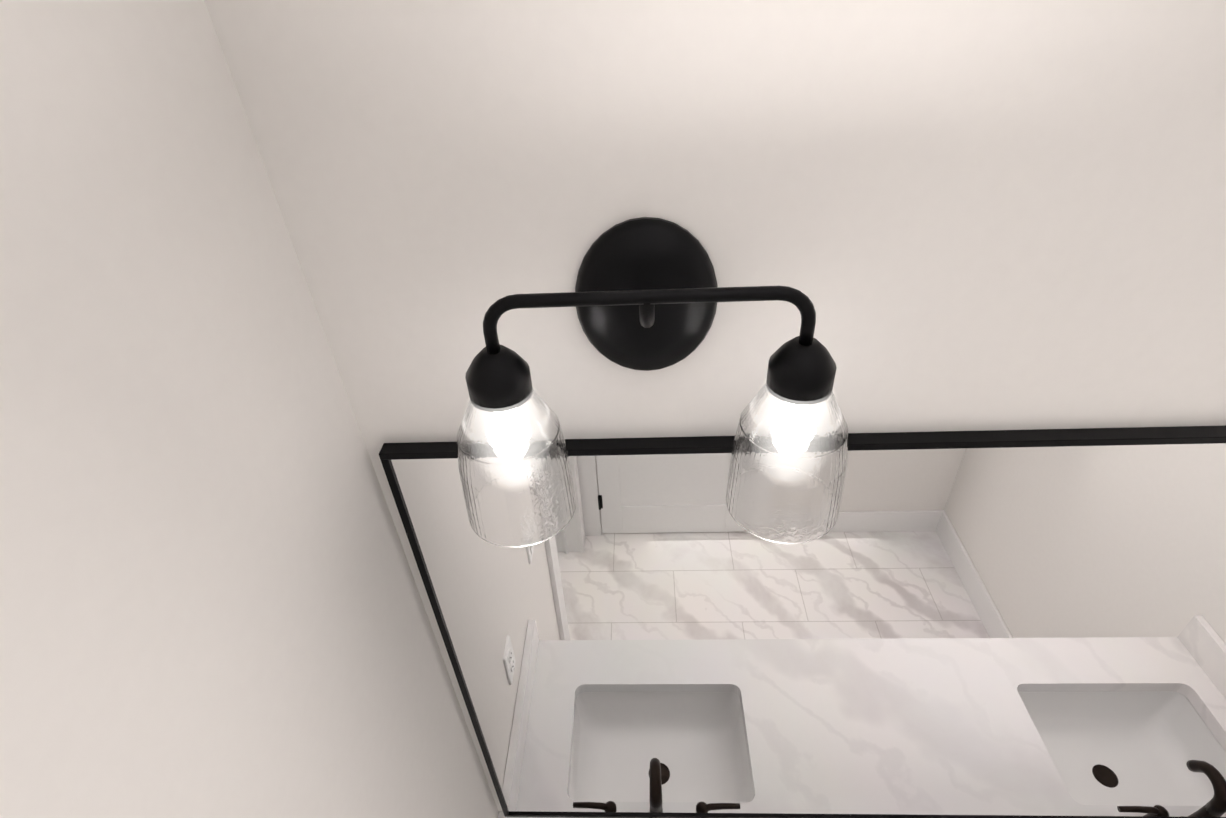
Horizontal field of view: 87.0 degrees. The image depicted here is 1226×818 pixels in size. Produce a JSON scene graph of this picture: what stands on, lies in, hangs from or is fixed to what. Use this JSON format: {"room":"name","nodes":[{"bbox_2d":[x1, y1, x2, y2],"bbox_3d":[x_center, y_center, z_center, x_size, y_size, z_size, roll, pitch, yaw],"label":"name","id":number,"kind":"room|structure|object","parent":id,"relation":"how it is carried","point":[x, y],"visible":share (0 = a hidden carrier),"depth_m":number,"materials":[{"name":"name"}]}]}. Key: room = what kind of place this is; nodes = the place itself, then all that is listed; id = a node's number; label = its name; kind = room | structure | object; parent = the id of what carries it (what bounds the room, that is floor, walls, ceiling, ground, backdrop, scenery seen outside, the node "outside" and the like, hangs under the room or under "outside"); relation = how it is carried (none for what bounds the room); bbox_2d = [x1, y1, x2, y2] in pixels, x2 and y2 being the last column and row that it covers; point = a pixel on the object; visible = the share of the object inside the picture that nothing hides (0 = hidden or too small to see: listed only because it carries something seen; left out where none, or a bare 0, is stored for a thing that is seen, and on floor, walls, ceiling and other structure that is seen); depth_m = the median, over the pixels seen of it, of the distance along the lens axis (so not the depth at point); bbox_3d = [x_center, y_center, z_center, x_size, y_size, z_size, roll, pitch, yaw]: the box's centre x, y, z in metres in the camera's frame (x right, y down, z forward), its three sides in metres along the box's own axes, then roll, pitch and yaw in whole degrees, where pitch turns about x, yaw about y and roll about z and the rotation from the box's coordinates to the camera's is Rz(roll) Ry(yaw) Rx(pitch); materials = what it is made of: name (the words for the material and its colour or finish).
{"room":"bathroom","nodes":[
{"label":"bathroom","id":0,"kind":"room"},
{"bbox_2d":[0,0,498,817],"bbox_3d":[-0.363,1.185,0.534,0.120,2.740,1.830,-1,37,3],"label":"wall","id":1,"kind":"structure","parent":0,"point":[210,602],"depth_m":0.49,"materials":[{"name":"paint"}]},
{"bbox_2d":[204,0,1225,810],"bbox_3d":[-0.335,0.605,1.306,4.085,2.740,0.100,-1,37,3],"label":"wall","id":2,"kind":"structure","parent":0,"point":[970,214],"depth_m":0.62,"materials":[{"name":"paint"}]},
{"bbox_2d":[465,217,836,411],"bbox_3d":[0.034,-0.077,0.633,0.352,0.177,0.136,-1,37,3],"label":"sconce","id":3,"kind":"object","parent":2,"relation":"attached to","point":[648,294],"visible":1,"depth_m":0.63,"materials":[{"name":"black metal"}]},
{"bbox_2d":[457,389,575,546],"bbox_3d":[-0.107,0.041,0.680,0.122,0.172,0.122,-1,37,3],"label":"shade","id":4,"kind":"object","parent":3,"relation":"attached to","point":[515,473],"visible":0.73,"depth_m":0.65,"materials":[{"name":"clear glass"}]},
{"bbox_2d":[726,383,847,543],"bbox_3d":[0.183,0.034,0.666,0.122,0.172,0.122,-1,37,3],"label":"shade","id":5,"kind":"object","parent":3,"relation":"attached to","point":[787,472],"visible":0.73,"depth_m":0.63,"materials":[{"name":"clear glass"}]},
{"bbox_2d":[379,425,1225,817],"bbox_3d":[0.652,0.451,1.076,1.837,1.055,0.027,-1,37,3],"label":"mirror","id":6,"kind":"object","parent":2,"relation":"attached to","point":[939,439],"visible":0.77,"depth_m":0.79,"materials":[{"name":"black metal"}]},
{"bbox_2d":[390,443,1225,817],"bbox_3d":[0.652,0.450,1.078,1.827,1.045,0.023,-1,37,3],"label":"mirror panel","id":7,"kind":"object","parent":6,"relation":"attached to","point":[1026,631],"visible":1,"depth_m":1.01,"materials":[{"name":"silver mirror"}]},
{"bbox_3d":[-0.292,2.319,1.385,4.085,0.100,2.030,-1,37,3],"label":"floor","id":8,"kind":"structure","parent":0,"visible":0},
{"bbox_3d":[0.700,1.523,1.554,1.882,0.874,0.549,-1,37,3],"label":"vanity cabinet","id":9,"kind":"object","parent":8,"relation":"on","visible":0},
{"bbox_2d":[498,811,588,817],"bbox_3d":[0.675,1.119,1.247,1.882,0.140,0.556,-1,37,3],"label":"countertop","id":10,"kind":"structure","parent":9,"relation":"on","point":[501,814],"depth_m":1.46,"materials":[{"name":"stone"}]}
]}

